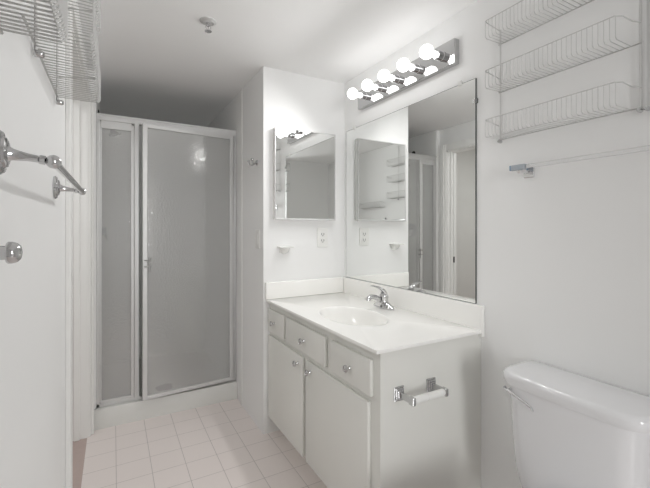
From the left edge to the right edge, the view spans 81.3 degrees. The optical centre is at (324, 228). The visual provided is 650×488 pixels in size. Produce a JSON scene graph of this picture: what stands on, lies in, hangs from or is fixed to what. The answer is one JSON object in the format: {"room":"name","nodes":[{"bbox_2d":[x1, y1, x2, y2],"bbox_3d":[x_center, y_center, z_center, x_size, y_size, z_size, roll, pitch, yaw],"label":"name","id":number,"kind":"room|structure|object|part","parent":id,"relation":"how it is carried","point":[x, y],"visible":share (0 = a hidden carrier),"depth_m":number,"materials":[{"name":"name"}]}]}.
{"room":"bathroom","nodes":[
{"label":"bathroom","id":0,"kind":"room"},
{"bbox_2d":[0,0,87,487],"bbox_3d":[-0.956,0.164,1.298,0.124,2.332,4.700,0,0,-29],"label":"wall","id":1,"kind":"structure","parent":0,"point":[32,288],"depth_m":0.72,"materials":[{"name":"white paint"}]},
{"bbox_2d":[0,241,22,263],"bbox_3d":[-0.369,0.028,0.424,0.047,0.036,0.036,0,0,-29],"label":"peg","id":2,"kind":"object","parent":1,"relation":"attached to","point":[11,252],"visible":1,"depth_m":0.42,"materials":[{"name":"silver metal"}]},
{"bbox_3d":[-0.373,0.028,0.421,0.036,0.036,0.036,0,0,-29],"label":"stem","id":3,"kind":"part","parent":2,"relation":"part of","materials":[{"name":"silver metal"}]},
{"bbox_2d":[0,0,67,42],"bbox_3d":[-0.292,-0.298,0.327,0.079,0.071,0.465,0,0,-29],"label":"wire rack","id":4,"kind":"object","parent":1,"relation":"attached to","point":[62,5],"visible":1,"depth_m":0.48,"materials":[{"name":"metal"}]},
{"bbox_2d":[0,130,85,198],"bbox_3d":[-0.553,-0.107,0.779,0.073,0.068,0.632,0,0,-29],"label":"towel bar","id":5,"kind":"object","parent":1,"relation":"attached to","point":[7,153],"visible":1,"depth_m":0.53,"materials":[{"name":"silver metal"}]},
{"bbox_2d":[21,0,100,104],"bbox_3d":[-0.573,-0.650,0.855,0.106,0.630,0.460,0,0,-29],"label":"wire rack","id":6,"kind":"object","parent":1,"relation":"attached to","point":[37,52],"visible":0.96,"depth_m":0.87,"materials":[{"name":"metal"}]},
{"bbox_3d":[-0.565,-0.651,0.738,0.007,0.627,0.007,0,0,-29],"label":"post","id":7,"kind":"part","parent":6,"relation":"part of","materials":[{"name":"plastic"}]},
{"bbox_3d":[-0.724,-0.651,1.023,0.007,0.627,0.007,0,0,-29],"label":"post","id":8,"kind":"part","parent":6,"relation":"part of","materials":[{"name":"plastic"}]},
{"bbox_2d":[49,0,100,35],"bbox_3d":[-0.573,-0.579,0.855,0.104,0.072,0.460,0,0,-29],"label":"basket","id":9,"kind":"object","parent":6,"relation":"on","point":[98,10],"depth_m":0.98,"materials":[{"name":"metal"}]},
{"bbox_2d":[65,0,93,487],"bbox_3d":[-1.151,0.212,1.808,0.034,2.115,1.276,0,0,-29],"label":"trim","id":10,"kind":"structure","parent":1,"relation":"attached to","point":[68,102],"depth_m":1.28,"materials":[{"name":"paint"}]},
{"bbox_2d":[73,438,86,487],"bbox_3d":[-1.232,1.300,1.791,0.124,0.059,1.230,0,0,-29],"label":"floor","id":11,"kind":"structure","parent":1,"relation":"in","point":[79,447],"depth_m":2.07,"materials":[{"name":"tile"}]},
{"bbox_2d":[88,70,100,408],"bbox_3d":[-1.753,0.164,2.894,0.043,2.332,1.137,0,0,-29],"label":"wall","id":12,"kind":"structure","parent":0,"point":[96,105],"depth_m":2.41,"materials":[{"name":"white paint"}]},
{"bbox_2d":[132,125,141,358],"bbox_3d":[-1.662,0.164,3.654,0.946,2.332,0.100,0,0,-29],"label":"door frame","id":13,"kind":"structure","parent":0,"point":[140,127],"depth_m":3.56,"materials":[{"name":"silver metal"}]},
{"bbox_2d":[81,399,327,487],"bbox_3d":[0.048,1.300,1.203,1.536,0.060,3.553,0,0,-29],"label":"floor","id":14,"kind":"structure","parent":0,"point":[218,445],"depth_m":2.12,"materials":[{"name":"tile"}]},
{"bbox_2d":[94,359,236,430],"bbox_3d":[-1.352,1.208,3.101,0.945,0.125,1.167,0,0,-29],"label":"shower pan","id":15,"kind":"object","parent":14,"relation":"on","point":[136,410],"visible":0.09,"depth_m":2.58,"materials":[{"name":"plastic"}]},
{"bbox_2d":[96,113,235,407],"bbox_3d":[-1.048,0.204,2.603,0.903,1.881,0.138,0,0,-29],"label":"shower enclosure","id":16,"kind":"object","parent":15,"relation":"on","point":[189,171],"visible":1,"depth_m":2.55,"materials":[{"name":"glass"}]},
{"bbox_3d":[-1.367,1.115,2.479,0.179,0.018,0.026,0,0,-29],"label":"rail","id":17,"kind":"part","parent":16,"relation":"part of","materials":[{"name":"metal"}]},
{"bbox_3d":[-1.367,-0.670,2.479,0.179,0.051,0.026,0,0,-29],"label":"rail","id":18,"kind":"part","parent":16,"relation":"part of","materials":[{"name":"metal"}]},
{"bbox_3d":[-1.368,0.228,2.478,0.179,1.775,0.006,0,0,-29],"label":"glass panel","id":19,"kind":"part","parent":16,"relation":"part of","materials":[{"name":"grey glass"}]},
{"bbox_3d":[-1.355,1.133,2.487,0.255,0.023,0.036,0,0,-29],"label":"sill rail","id":20,"kind":"part","parent":16,"relation":"part of","materials":[{"name":"metal"}]},
{"bbox_3d":[-1.272,0.215,2.532,0.050,1.830,0.038,0,0,-29],"label":"post","id":21,"kind":"part","parent":16,"relation":"part of","materials":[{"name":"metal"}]},
{"bbox_3d":[-1.071,-0.716,2.643,0.903,0.041,0.046,0,0,-29],"label":"header rail","id":22,"kind":"part","parent":16,"relation":"part of","materials":[{"name":"metal"}]},
{"bbox_3d":[-0.943,0.218,2.656,0.621,1.820,0.026,0,0,-35],"label":"door","id":23,"kind":"part","parent":16,"relation":"part of","materials":[{"name":"glass"}]},
{"bbox_3d":[-0.943,0.220,2.656,0.573,1.780,0.006,0,0,-35],"label":"door glass","id":24,"kind":"part","parent":16,"relation":"part of","materials":[{"name":"grey glass"}]},
{"bbox_2d":[268,304,480,487],"bbox_3d":[0.148,0.861,1.988,0.594,0.819,1.115,0,0,-29],"label":"vanity cabinet","id":25,"kind":"object","parent":14,"relation":"on","point":[330,396],"visible":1,"depth_m":1.57,"materials":[{"name":"paint"}]},
{"bbox_3d":[-0.285,0.559,2.230,0.018,0.138,0.240,0,0,-29],"label":"drawer","id":26,"kind":"part","parent":25,"relation":"part of","materials":[{"name":"paint"}]},
{"bbox_3d":[-0.225,0.904,2.124,0.018,0.503,0.483,0,0,-29],"label":"door","id":27,"kind":"part","parent":25,"relation":"part of","materials":[{"name":"paint"}]},
{"bbox_3d":[-0.103,0.559,1.905,0.018,0.138,0.445,0,0,-29],"label":"drawer","id":28,"kind":"part","parent":25,"relation":"part of","materials":[{"name":"paint"}]},
{"bbox_3d":[-0.084,0.695,1.823,0.028,0.031,0.031,0,0,-29],"label":"knob","id":29,"kind":"part","parent":25,"relation":"part of","materials":[{"name":"silver metal"}]},
{"bbox_3d":[0.039,0.904,1.653,0.018,0.503,0.526,0,0,-29],"label":"door","id":30,"kind":"part","parent":25,"relation":"part of","materials":[{"name":"paint"}]},
{"bbox_3d":[0.087,0.562,1.518,0.028,0.031,0.031,0,0,-29],"label":"knob","id":31,"kind":"part","parent":25,"relation":"part of","materials":[{"name":"silver metal"}]},
{"bbox_3d":[0.104,0.559,1.536,0.018,0.138,0.292,0,0,-29],"label":"drawer","id":32,"kind":"part","parent":25,"relation":"part of","materials":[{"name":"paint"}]},
{"bbox_2d":[265,277,484,353],"bbox_3d":[0.159,0.449,1.983,0.579,0.232,1.135,0,0,-29],"label":"countertop","id":33,"kind":"structure","parent":25,"relation":"on","point":[339,306],"depth_m":1.91,"materials":[{"name":"white stone"}]},
{"bbox_2d":[366,285,394,310],"bbox_3d":[0.313,0.371,2.057,0.145,0.131,0.153,0,0,26],"label":"faucet","id":34,"kind":"object","parent":33,"relation":"on","point":[382,302],"visible":1,"depth_m":2.05,"materials":[{"name":"silver metal"}]},
{"bbox_3d":[0.271,0.387,2.049,0.118,0.064,0.032,0,0,-29],"label":"spout","id":35,"kind":"part","parent":34,"relation":"part of","materials":[{"name":"silver metal"}]},
{"bbox_3d":[0.294,0.349,2.061,0.110,0.087,0.046,0,0,-29],"label":"lever","id":36,"kind":"part","parent":34,"relation":"part of","materials":[{"name":"silver metal"}]},
{"bbox_2d":[394,377,447,406],"bbox_3d":[0.368,0.619,1.423,0.209,0.054,0.088,0,0,-29],"label":"paper holder","id":37,"kind":"object","parent":25,"relation":"attached to","point":[433,391],"visible":1,"depth_m":1.40,"materials":[{"name":"silver metal"}]},
{"bbox_3d":[0.300,0.619,1.378,0.014,0.030,0.076,0,0,-29],"label":"arm","id":38,"kind":"part","parent":37,"relation":"part of","materials":[{"name":"silver metal"}]},
{"bbox_3d":[0.443,0.619,1.457,0.014,0.030,0.076,0,0,-29],"label":"arm","id":39,"kind":"part","parent":37,"relation":"part of","materials":[{"name":"silver metal"}]},
{"bbox_2d":[503,360,649,487],"bbox_3d":[0.562,0.883,1.069,0.761,0.774,0.440,0,0,-29],"label":"toilet","id":40,"kind":"object","parent":14,"relation":"on","point":[570,430],"visible":1,"depth_m":1.13,"materials":[{"name":"ceramic"}]},
{"bbox_3d":[0.656,0.570,1.275,0.039,0.050,0.105,0,0,-29],"label":"flush lever","id":41,"kind":"part","parent":40,"relation":"part of","materials":[{"name":"silver metal"}]},
{"bbox_3d":[0.801,0.517,1.202,0.214,0.042,0.440,0,0,-29],"label":"tank lid","id":42,"kind":"part","parent":40,"relation":"part of","materials":[{"name":"ceramic"}]},
{"bbox_2d":[208,66,343,433],"bbox_3d":[-0.525,0.164,3.299,0.690,2.332,1.829,0,0,-29],"label":"wall","id":43,"kind":"structure","parent":0,"point":[273,97],"depth_m":2.49,"materials":[{"name":"white paint"}]},
{"bbox_2d":[240,89,241,404],"bbox_3d":[-0.603,0.134,2.725,0.005,2.272,0.035,0,0,-29],"label":"trim","id":44,"kind":"structure","parent":43,"relation":"attached to","point":[241,89],"depth_m":2.71,"materials":[{"name":"paint"}]},
{"bbox_2d":[247,158,257,165],"bbox_3d":[-0.460,-0.422,2.419,0.055,0.042,0.090,0,0,-29],"label":"robe hook","id":45,"kind":"object","parent":43,"relation":"attached to","point":[252,159],"visible":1,"depth_m":2.42,"materials":[{"name":"silver metal"}]},
{"bbox_2d":[277,246,293,253],"bbox_3d":[-0.248,0.135,2.375,0.097,0.050,0.055,0,0,-29],"label":"soap holder","id":46,"kind":"object","parent":43,"relation":"attached to","point":[282,249],"visible":1,"depth_m":2.36,"materials":[{"name":"white ceramic"}]},
{"bbox_2d":[279,248,289,253],"bbox_3d":[-0.247,0.139,2.376,0.068,0.043,0.046,0,0,-29],"label":"cup","id":47,"kind":"object","parent":46,"relation":"on","point":[282,250],"depth_m":2.37,"materials":[{"name":"white ceramic"}]},
{"bbox_2d":[273,126,335,220],"bbox_3d":[-0.128,-0.341,2.450,0.434,0.578,0.042,0,0,-29],"label":"medicine cabinet","id":48,"kind":"object","parent":43,"relation":"attached to","point":[304,162],"visible":1,"depth_m":2.42,"materials":[{"name":"metal"}]},
{"bbox_2d":[317,228,327,246],"bbox_3d":[-0.017,0.059,2.531,0.080,0.125,0.008,0,0,-29],"label":"outlet","id":49,"kind":"object","parent":43,"relation":"attached to","point":[322,233],"visible":1,"depth_m":2.53,"materials":[{"name":"white plastic"}]},
{"bbox_2d":[77,0,477,126],"bbox_3d":[-0.761,-1.042,1.408,2.948,0.080,4.900,0,0,-29],"label":"ceiling","id":50,"kind":"structure","parent":0,"point":[158,61],"depth_m":2.04,"materials":[{"name":"paint"}]},
{"bbox_2d":[199,16,216,32],"bbox_3d":[-0.564,-0.977,1.827,0.080,0.051,0.080,0,0,-29],"label":"sprinkler","id":51,"kind":"object","parent":50,"relation":"attached to","point":[207,21],"visible":1,"depth_m":1.82,"materials":[{"name":"metal"}]},
{"bbox_2d":[344,0,649,487],"bbox_3d":[0.916,0.164,1.327,0.100,2.332,3.121,0,0,-29],"label":"wall","id":52,"kind":"structure","parent":0,"point":[563,251],"depth_m":1.37,"materials":[{"name":"white paint"}]},
{"bbox_2d":[347,38,458,109],"bbox_3d":[0.359,-0.819,2.055,0.160,0.115,0.788,0,0,-29],"label":"vanity light","id":53,"kind":"object","parent":52,"relation":"attached to","point":[432,62],"visible":1,"depth_m":1.96,"materials":[{"name":"silver metal"}]},
{"bbox_2d":[347,88,367,99],"bbox_3d":[0.196,-0.820,2.316,0.128,0.065,0.065,0,0,-29],"label":"bulb","id":54,"kind":"object","parent":53,"relation":"attached to","point":[352,93],"depth_m":2.30,"materials":[{"name":"white glass"}]},
{"bbox_2d":[362,79,382,92],"bbox_3d":[0.270,-0.820,2.182,0.128,0.065,0.065,0,0,-29],"label":"bulb","id":55,"kind":"object","parent":53,"relation":"attached to","point":[367,84],"depth_m":2.17,"materials":[{"name":"white glass"}]},
{"bbox_2d":[378,69,400,83],"bbox_3d":[0.345,-0.820,2.049,0.128,0.065,0.065,0,0,-29],"label":"bulb","id":56,"kind":"object","parent":53,"relation":"attached to","point":[384,75],"depth_m":2.04,"materials":[{"name":"white glass"}]},
{"bbox_2d":[397,58,420,73],"bbox_3d":[0.421,-0.820,1.913,0.128,0.065,0.065,0,0,-29],"label":"bulb","id":57,"kind":"object","parent":53,"relation":"attached to","point":[403,64],"depth_m":1.91,"materials":[{"name":"white glass"}]},
{"bbox_2d":[419,44,444,61],"bbox_3d":[0.500,-0.820,1.772,0.128,0.065,0.065,0,0,-29],"label":"bulb","id":58,"kind":"object","parent":53,"relation":"attached to","point":[427,51],"depth_m":1.76,"materials":[{"name":"white glass"}]},
{"bbox_2d":[346,78,477,303],"bbox_3d":[0.407,-0.173,2.122,0.012,1.008,1.070,0,0,-29],"label":"wall mirror","id":59,"kind":"object","parent":52,"relation":"attached to","point":[411,170],"visible":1,"depth_m":1.98,"materials":[{"name":"silver glass"}]},
{"bbox_2d":[343,277,484,336],"bbox_3d":[0.403,0.400,2.119,0.020,0.134,1.135,0,0,-29],"label":"backsplash","id":60,"kind":"structure","parent":52,"relation":"attached to","point":[467,314],"depth_m":1.90,"materials":[{"name":"stone"}]},
{"bbox_2d":[485,0,649,143],"bbox_3d":[0.798,-0.657,1.316,0.102,0.616,0.507,0,0,-29],"label":"wire rack","id":61,"kind":"object","parent":52,"relation":"attached to","point":[640,109],"visible":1,"depth_m":1.26,"materials":[{"name":"metal"}]},
{"bbox_3d":[0.720,-0.584,1.553,0.007,0.463,0.007,0,0,-29],"label":"post","id":62,"kind":"part","parent":61,"relation":"part of","materials":[{"name":"plastic"}]},
{"bbox_2d":[485,0,593,45],"bbox_3d":[0.792,-0.790,1.325,0.101,0.072,0.486,0,0,-29],"label":"basket","id":63,"kind":"object","parent":61,"relation":"on","point":[500,43],"depth_m":1.41,"materials":[{"name":"metal"}]},
{"bbox_2d":[485,15,642,92],"bbox_3d":[0.792,-0.593,1.325,0.101,0.072,0.486,0,0,-29],"label":"basket","id":64,"kind":"object","parent":61,"relation":"on","point":[640,16],"depth_m":1.25,"materials":[{"name":"metal"}]},
{"bbox_2d":[485,81,642,139],"bbox_3d":[0.792,-0.398,1.325,0.101,0.072,0.486,0,0,-29],"label":"basket","id":65,"kind":"object","parent":61,"relation":"on","point":[640,109],"depth_m":1.25,"materials":[{"name":"metal"}]},
{"bbox_3d":[0.951,-0.658,1.140,0.007,0.613,0.007,0,0,-29],"label":"post","id":66,"kind":"part","parent":61,"relation":"part of","materials":[{"name":"plastic"}]},
{"bbox_3d":[0.960,-0.658,1.124,0.007,0.613,0.007,0,0,-29],"label":"post","id":67,"kind":"part","parent":61,"relation":"part of","materials":[{"name":"plastic"}]},
{"bbox_2d":[509,145,649,177],"bbox_3d":[0.913,-0.218,1.160,0.070,0.046,0.714,0,0,-29],"label":"towel rail","id":68,"kind":"object","parent":52,"relation":"attached to","point":[528,170],"visible":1,"depth_m":1.27,"materials":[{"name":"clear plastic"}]}
]}

